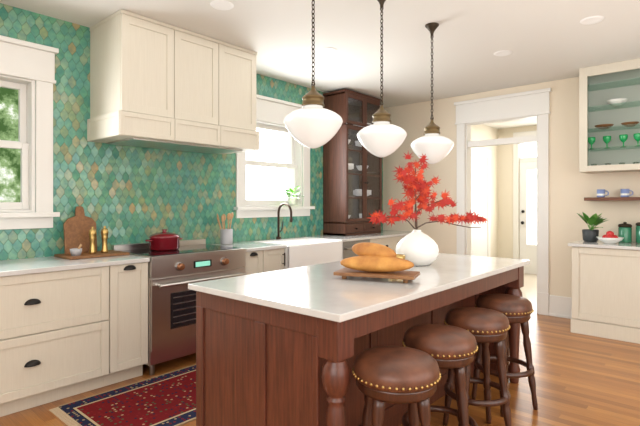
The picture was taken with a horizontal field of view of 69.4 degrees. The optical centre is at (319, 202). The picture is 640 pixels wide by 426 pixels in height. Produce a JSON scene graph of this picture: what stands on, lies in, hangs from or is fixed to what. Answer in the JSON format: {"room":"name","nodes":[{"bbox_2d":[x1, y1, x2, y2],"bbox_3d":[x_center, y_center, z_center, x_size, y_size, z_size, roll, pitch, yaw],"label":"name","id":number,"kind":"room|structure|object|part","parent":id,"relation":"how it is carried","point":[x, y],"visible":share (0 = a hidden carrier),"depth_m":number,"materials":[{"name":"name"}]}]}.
{"room":"kitchen","nodes":[
{"label":"kitchen","id":0,"kind":"room"},
{"bbox_2d":[0,3,382,259],"bbox_3d":[-1.743,-0.055,4.109,0.250,2.750,8.260,0,0,41],"label":"wall tile","id":1,"kind":"structure","parent":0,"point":[136,193],"depth_m":3.96,"materials":[{"name":"green tile"}]},
{"bbox_2d":[0,35,59,229],"bbox_3d":[-2.505,-0.497,3.188,0.325,1.375,1.200,0,0,41],"label":"window","id":2,"kind":"structure","parent":1,"relation":"in","point":[22,63],"depth_m":3.47,"materials":[{"name":"white wood"}]},
{"bbox_2d":[87,9,258,153],"bbox_3d":[-1.232,-0.958,4.067,0.567,0.940,1.349,0,0,41],"label":"range hood","id":3,"kind":"object","parent":1,"relation":"attached to","point":[155,84],"visible":1,"depth_m":3.73,"materials":[{"name":"beige wood"}]},
{"bbox_2d":[234,94,314,217],"bbox_3d":[-0.581,-0.512,5.371,0.325,1.345,1.200,0,0,41],"label":"window","id":4,"kind":"structure","parent":1,"relation":"in","point":[271,113],"depth_m":5.33,"materials":[{"name":"white wood"}]},
{"bbox_2d":[280,186,303,204],"bbox_3d":[-0.307,-0.095,5.441,0.199,0.227,0.354,0,0,33],"label":"potted plant","id":5,"kind":"object","parent":4,"relation":"on","point":[291,200],"visible":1,"depth_m":5.44,"materials":[{"name":"green plant"}]},
{"bbox_2d":[0,0,639,107],"bbox_3d":[0.279,-1.480,2.207,5.900,0.100,8.080,0,0,41],"label":"ceiling","id":6,"kind":"structure","parent":0,"point":[547,40],"depth_m":3.97,"materials":[{"name":"white paint"}]},
{"bbox_2d":[210,0,233,9],"bbox_3d":[-0.704,-1.426,3.320,0.162,0.008,0.159,0,0,-6],"label":"recessed light","id":7,"kind":"object","parent":6,"relation":"in","point":[221,5],"depth_m":3.32,"materials":[{"name":"white plastic"}]},
{"bbox_2d":[284,0,342,147],"bbox_3d":[-0.039,-0.871,2.647,0.340,1.118,0.340,0,0,41],"label":"pendant light","id":8,"kind":"object","parent":6,"relation":"hanging from","point":[313,125],"visible":1,"depth_m":2.56,"materials":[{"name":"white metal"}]},
{"bbox_2d":[319,47,336,52],"bbox_3d":[0.074,-1.426,4.296,0.160,0.008,0.148,0,0,-6],"label":"recessed light","id":9,"kind":"object","parent":6,"relation":"in","point":[325,49],"depth_m":4.31,"materials":[{"name":"white plastic"}]},
{"bbox_2d":[357,0,406,157],"bbox_3d":[0.424,-0.871,3.172,0.340,1.118,0.340,0,0,41],"label":"pendant light","id":10,"kind":"object","parent":6,"relation":"hanging from","point":[382,138],"visible":1,"depth_m":3.09,"materials":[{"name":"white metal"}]},
{"bbox_2d":[410,22,453,163],"bbox_3d":[0.900,-0.871,3.712,0.340,1.118,0.340,0,0,41],"label":"pendant light","id":11,"kind":"object","parent":6,"relation":"hanging from","point":[436,148],"visible":0.98,"depth_m":3.63,"materials":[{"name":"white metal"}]},
{"bbox_2d":[494,50,511,55],"bbox_3d":[1.738,-1.426,4.381,0.161,0.008,0.153,0,0,-6],"label":"recessed light","id":12,"kind":"object","parent":6,"relation":"in","point":[503,52],"depth_m":4.40,"materials":[{"name":"white plastic"}]},
{"bbox_2d":[580,16,604,24],"bbox_3d":[2.116,-1.426,3.600,0.166,0.008,0.162,0,0,-6],"label":"recessed light","id":13,"kind":"object","parent":6,"relation":"in","point":[593,19],"depth_m":3.61,"materials":[{"name":"white plastic"}]},
{"bbox_2d":[0,273,639,425],"bbox_3d":[1.542,1.369,3.640,5.900,0.103,11.900,0,0,41],"label":"floor","id":14,"kind":"structure","parent":0,"point":[581,379],"depth_m":3.32,"materials":[{"name":"brown wood"}]},
{"bbox_2d":[0,266,108,416],"bbox_3d":[-2.029,0.880,3.099,0.652,0.880,0.965,0,0,41],"label":"base cabinet","id":15,"kind":"object","parent":14,"relation":"on","point":[54,326],"visible":0.93,"depth_m":2.99,"materials":[{"name":"beige wood"}]},
{"bbox_2d":[49,364,195,425],"bbox_3d":[-0.584,1.316,3.628,0.815,0.008,2.540,0,0,41],"label":"rug","id":16,"kind":"object","parent":14,"relation":"on","point":[167,399],"visible":0.3,"depth_m":3.01,"materials":[{"name":"red fabric"}]},
{"bbox_2d":[104,262,147,385],"bbox_3d":[-1.613,0.880,3.570,0.652,0.880,0.292,0,0,41],"label":"base cabinet","id":17,"kind":"object","parent":14,"relation":"on","point":[128,283],"visible":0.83,"depth_m":3.37,"materials":[{"name":"beige wood"}]},
{"bbox_2d":[112,229,246,374],"bbox_3d":[-1.187,0.772,3.998,0.725,1.096,0.906,0,0,41],"label":"range","id":18,"kind":"object","parent":14,"relation":"on","point":[171,305],"depth_m":3.67,"materials":[{"name":"silver metal"}]},
{"bbox_3d":[-1.336,0.311,3.969,0.258,0.176,0.270,0,0,-2],"label":"dutch oven","id":19,"kind":"part","parent":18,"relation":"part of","materials":[{"name":"red metal"}]},
{"bbox_2d":[243,248,284,274],"bbox_3d":[-0.738,0.880,4.555,0.663,0.880,0.516,0,0,41],"label":"base cabinet","id":20,"kind":"object","parent":14,"relation":"on","point":[261,261],"visible":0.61,"depth_m":4.35,"materials":[{"name":"beige wood"}]},
{"bbox_2d":[209,230,410,251],"bbox_3d":[0.142,0.425,5.561,0.652,0.030,3.183,0,0,41],"label":"countertop","id":21,"kind":"structure","parent":20,"relation":"on","point":[255,245],"depth_m":5.34,"materials":[{"name":"white stone"}]},
{"bbox_2d":[217,212,233,244],"bbox_3d":[-0.934,0.250,4.596,0.173,0.318,0.129,0,0,26],"label":"utensil crock","id":22,"kind":"object","parent":21,"relation":"on","point":[226,235],"visible":1,"depth_m":4.55,"materials":[{"name":"grey ceramic"}]},
{"bbox_2d":[276,203,292,239],"bbox_3d":[-0.384,0.204,5.161,0.245,0.412,0.093,0,0,41],"label":"faucet","id":23,"kind":"object","parent":21,"relation":"on","point":[278,237],"visible":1,"depth_m":5.20,"materials":[{"name":"black metal"}]},
{"bbox_2d":[260,238,342,268],"bbox_3d":[-0.228,0.551,5.024,0.547,0.258,0.854,0,0,41],"label":"farmhouse sink","id":24,"kind":"object","parent":21,"relation":"in","point":[298,252],"visible":0.45,"depth_m":4.86,"materials":[{"name":"white ceramic"}]},
{"bbox_2d":[323,89,381,235],"bbox_3d":[0.455,-0.498,6.098,0.412,1.814,0.806,0,0,41],"label":"tall cabinet","id":25,"kind":"object","parent":21,"relation":"on","point":[354,108],"visible":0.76,"depth_m":5.91,"materials":[{"name":"brown wood"}]},
{"bbox_2d":[348,163,361,170],"label":"cups","id":26,"kind":"object","parent":25,"relation":"in","point":[350,166],"depth_m":5.92,"materials":[{"name":"white ceramic"}]},
{"bbox_2d":[353,189,361,195],"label":"cup","id":27,"kind":"object","parent":25,"relation":"in","point":[357,192],"depth_m":6.11,"materials":[{"name":"white ceramic"}]},
{"bbox_2d":[355,141,361,146],"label":"cup","id":28,"kind":"object","parent":25,"relation":"in","point":[357,143],"depth_m":6.11,"materials":[{"name":"white ceramic"}]},
{"bbox_2d":[343,239,369,258],"bbox_3d":[0.212,0.881,5.600,0.671,0.878,0.575,0,0,41],"label":"dishwasher","id":29,"kind":"object","parent":14,"relation":"on","point":[347,246],"visible":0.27,"depth_m":5.32,"materials":[{"name":"silver metal"}]},
{"bbox_2d":[196,266,523,425],"bbox_3d":[0.428,0.885,2.909,0.967,0.869,2.183,0,0,41],"label":"kitchen island","id":30,"kind":"object","parent":14,"relation":"on","point":[257,365],"visible":0.4,"depth_m":2.16,"materials":[{"name":"brown wood"}]},
{"bbox_2d":[188,253,529,321],"bbox_3d":[0.430,0.435,2.907,1.020,0.030,2.230,0,0,41],"label":"countertop","id":31,"kind":"structure","parent":30,"relation":"attached to","point":[312,290],"depth_m":2.35,"materials":[{"name":"white stone"}]},
{"bbox_2d":[333,267,419,282],"bbox_3d":[0.314,0.399,2.547,0.480,0.040,0.336,0,0,41],"label":"board","id":32,"kind":"object","parent":31,"relation":"on","point":[405,275],"depth_m":2.48,"materials":[{"name":"brown wood"}]},
{"bbox_2d":[340,242,413,271],"bbox_3d":[0.308,0.301,2.533,0.370,0.155,0.219,0,0,41],"label":"bread","id":33,"kind":"object","parent":32,"relation":"on","point":[372,257],"visible":1,"depth_m":2.50,"materials":[{"name":"orange food"}]},
{"bbox_2d":[396,254,405,258],"bbox_3d":[0.500,0.378,3.001,0.110,0.082,0.110,0,0,41],"label":"brass cup","id":34,"kind":"object","parent":31,"relation":"on","point":[402,256],"visible":0.23,"depth_m":2.97,"materials":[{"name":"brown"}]},
{"bbox_2d":[395,230,438,265],"bbox_3d":[0.661,0.301,3.148,0.290,0.236,0.290,0,0,41],"label":"vase","id":35,"kind":"object","parent":31,"relation":"on","point":[417,247],"visible":0.86,"depth_m":3.04,"materials":[{"name":"white ceramic"}]},
{"bbox_2d":[368,152,486,229],"bbox_3d":[0.740,-0.094,3.159,0.863,0.552,0.165,0,0,-8],"label":"maple branches","id":36,"kind":"object","parent":35,"relation":"in","point":[414,186],"visible":1,"depth_m":3.14,"materials":[{"name":"red plant"}]},
{"bbox_2d":[369,236,404,251],"bbox_3d":[0.795,0.880,6.290,0.667,0.880,1.225,0,0,41],"label":"base cabinet","id":37,"kind":"object","parent":14,"relation":"on","point":[391,242],"visible":0.12,"depth_m":5.97,"materials":[{"name":"beige wood"}]},
{"bbox_2d":[352,346,440,425],"bbox_3d":[0.308,0.966,1.877,0.360,0.712,0.360,0,0,-18],"label":"stool","id":38,"kind":"object","parent":14,"relation":"on","point":[389,374],"visible":1,"depth_m":1.77,"materials":[{"name":"brown leather"}]},
{"bbox_2d":[402,324,477,425],"bbox_3d":[0.580,0.966,2.242,0.361,0.712,0.361,0,0,27],"label":"stool","id":39,"kind":"object","parent":14,"relation":"on","point":[452,347],"visible":0.77,"depth_m":2.12,"materials":[{"name":"brown leather"}]},
{"bbox_2d":[443,307,510,425],"bbox_3d":[0.890,0.966,2.628,0.360,0.712,0.360,0,0,-19],"label":"stool","id":40,"kind":"object","parent":14,"relation":"on","point":[488,326],"visible":0.84,"depth_m":2.52,"materials":[{"name":"brown leather"}]},
{"bbox_2d":[471,294,537,416],"bbox_3d":[1.205,0.966,3.030,0.360,0.712,0.360,0,0,-33],"label":"stool","id":41,"kind":"object","parent":14,"relation":"on","point":[517,309],"visible":0.77,"depth_m":2.95,"materials":[{"name":"brown leather"}]},
{"bbox_2d":[571,246,639,343],"bbox_3d":[3.849,0.880,3.990,2.897,0.880,0.637,0,0,41],"label":"base cabinet","id":42,"kind":"object","parent":14,"relation":"on","point":[605,281],"visible":0.96,"depth_m":4.50,"materials":[{"name":"beige wood"}]},
{"bbox_2d":[568,240,639,249],"bbox_3d":[3.835,0.425,3.989,2.917,0.030,0.657,0,0,41],"label":"countertop","id":43,"kind":"structure","parent":42,"relation":"on","point":[581,243],"depth_m":4.56,"materials":[{"name":"white stone"}]},
{"bbox_2d":[577,212,608,241],"bbox_3d":[2.884,0.251,4.893,0.202,0.316,0.341,0,0,-34],"label":"potted plant","id":44,"kind":"object","parent":43,"relation":"on","point":[589,235],"visible":1,"depth_m":4.86,"materials":[{"name":"green plant"}]},
{"bbox_2d":[597,231,623,243],"bbox_3d":[2.941,0.345,4.686,0.244,0.127,0.244,0,0,41],"label":"bowl","id":45,"kind":"object","parent":43,"relation":"on","point":[609,238],"visible":1,"depth_m":4.64,"materials":[{"name":"white ceramic"}]},
{"bbox_2d":[618,222,639,242],"bbox_3d":[3.241,0.293,4.754,0.296,0.232,0.143,0,0,41],"label":"canisters","id":46,"kind":"object","parent":43,"relation":"on","point":[624,230],"visible":0.96,"depth_m":4.75,"materials":[{"name":"green"}]},
{"bbox_3d":[-2.811,0.880,2.211,0.652,0.880,1.400,0,0,41],"label":"cabinet","id":47,"kind":"object","parent":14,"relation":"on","visible":0},
{"bbox_2d":[0,255,149,276],"bbox_3d":[-2.396,0.425,2.682,0.652,0.030,2.654,0,0,41],"label":"countertop","id":48,"kind":"structure","parent":47,"relation":"on","point":[12,267],"depth_m":3.17,"materials":[{"name":"white stone"}]},
{"bbox_2d":[54,250,129,259],"bbox_3d":[-1.765,0.400,3.586,0.310,0.018,0.445,0,0,41],"label":"serving board","id":49,"kind":"object","parent":48,"relation":"on","point":[97,254],"visible":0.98,"depth_m":3.51,"materials":[{"name":"brown wood"}]},
{"bbox_2d":[70,244,81,255],"bbox_3d":[-1.818,0.348,3.442,0.084,0.084,0.082,0,0,41],"label":"mortar","id":50,"kind":"object","parent":49,"relation":"on","point":[74,251],"visible":1,"depth_m":3.42,"materials":[{"name":"grey"}]},
{"bbox_2d":[63,206,96,253],"bbox_3d":[-1.885,0.209,3.635,0.056,0.365,0.240,0,0,41],"label":"cutting board","id":51,"kind":"object","parent":49,"relation":"on","point":[77,227],"visible":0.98,"depth_m":3.62,"materials":[{"name":"brown wood"}]},
{"bbox_2d":[89,226,108,253],"bbox_3d":[-1.737,0.285,3.625,0.056,0.210,0.150,0,0,41],"label":"pepper mills","id":52,"kind":"object","parent":49,"relation":"on","point":[92,232],"visible":1,"depth_m":3.59,"materials":[{"name":"gold metal"}]},
{"bbox_2d":[471,118,536,258],"bbox_3d":[3.200,-0.105,7.244,2.080,2.850,3.100,0,0,41],"label":"wall","id":53,"kind":"structure","parent":0,"point":[491,166],"depth_m":8.70,"materials":[{"name":"beige paint"}]},
{"bbox_2d":[513,130,536,274],"bbox_3d":[4.072,-0.005,8.414,1.060,2.650,0.115,0,0,41],"label":"exterior door","id":54,"kind":"structure","parent":53,"relation":"in","point":[527,251],"depth_m":8.67,"materials":[{"name":"white"}]},
{"bbox_2d":[383,77,639,297],"bbox_3d":[3.003,-0.055,5.258,5.850,2.750,0.140,0,0,41],"label":"wall","id":55,"kind":"structure","parent":0,"point":[568,187],"depth_m":5.40,"materials":[{"name":"beige paint"}]},
{"bbox_2d":[454,88,551,315],"bbox_3d":[2.299,-0.013,5.851,1.200,2.665,0.182,0,0,41],"label":"door frame","id":56,"kind":"structure","parent":55,"relation":"attached to","point":[532,104],"depth_m":5.69,"materials":[{"name":"white wood"}]},
{"bbox_2d":[549,295,571,318],"bbox_3d":[2.201,1.200,5.854,2.040,0.240,0.026,0,0,41],"label":"baseboard","id":57,"kind":"structure","parent":55,"relation":"attached to","point":[559,306],"depth_m":5.34,"materials":[{"name":"white wood"}]},
{"bbox_2d":[579,58,639,172],"bbox_3d":[3.444,-0.879,4.534,1.530,1.098,0.357,0,0,41],"label":"upper cabinet","id":58,"kind":"object","parent":55,"relation":"attached to","point":[598,84],"visible":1,"depth_m":4.92,"materials":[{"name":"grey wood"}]},
{"bbox_2d":[588,98,639,149],"bbox_3d":[3.153,-0.715,4.830,0.632,0.729,0.195,0,0,41],"label":"dishes","id":59,"kind":"object","parent":58,"relation":"in","point":[619,101],"depth_m":4.82,"materials":[{"name":"green glass"}]},
{"bbox_2d":[584,197,639,200],"bbox_3d":[3.472,-0.043,4.589,1.460,0.035,0.237,0,0,41],"label":"floating shelf","id":60,"kind":"object","parent":55,"relation":"attached to","point":[585,198],"visible":1,"depth_m":4.81,"materials":[{"name":"brown wood"}]},
{"bbox_2d":[597,189,608,196],"bbox_3d":[3.043,-0.107,4.956,0.102,0.076,0.080,0,0,41],"label":"cup","id":61,"kind":"object","parent":60,"relation":"on","point":[600,192],"depth_m":4.94,"materials":[{"name":"blue ceramic"}]},
{"bbox_2d":[620,189,632,196],"bbox_3d":[3.201,-0.104,4.816,0.105,0.074,0.080,0,0,41],"label":"cup","id":62,"kind":"object","parent":60,"relation":"on","point":[623,192],"depth_m":4.80,"materials":[{"name":"blue ceramic"}]},
{"label":"outside","id":63,"kind":"structure","parent":0,"visible":0},
{"bbox_2d":[0,87,20,201],"bbox_3d":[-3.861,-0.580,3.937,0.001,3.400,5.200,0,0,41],"label":"view","id":64,"kind":"object","parent":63,"point":[10,159],"visible":0.02,"depth_m":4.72,"materials":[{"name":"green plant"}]},
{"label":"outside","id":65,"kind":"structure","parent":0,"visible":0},
{"bbox_2d":[246,128,286,199],"bbox_3d":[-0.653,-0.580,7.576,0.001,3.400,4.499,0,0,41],"label":"view","id":66,"kind":"object","parent":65,"point":[262,183],"visible":0.02,"depth_m":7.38,"materials":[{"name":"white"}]},
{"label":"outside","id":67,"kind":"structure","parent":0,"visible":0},
{"bbox_2d":[521,142,536,244],"bbox_3d":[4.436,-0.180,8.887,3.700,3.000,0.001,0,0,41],"label":"outside view","id":68,"kind":"object","parent":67,"point":[527,149],"visible":0.02,"depth_m":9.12,"materials":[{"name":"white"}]}
]}

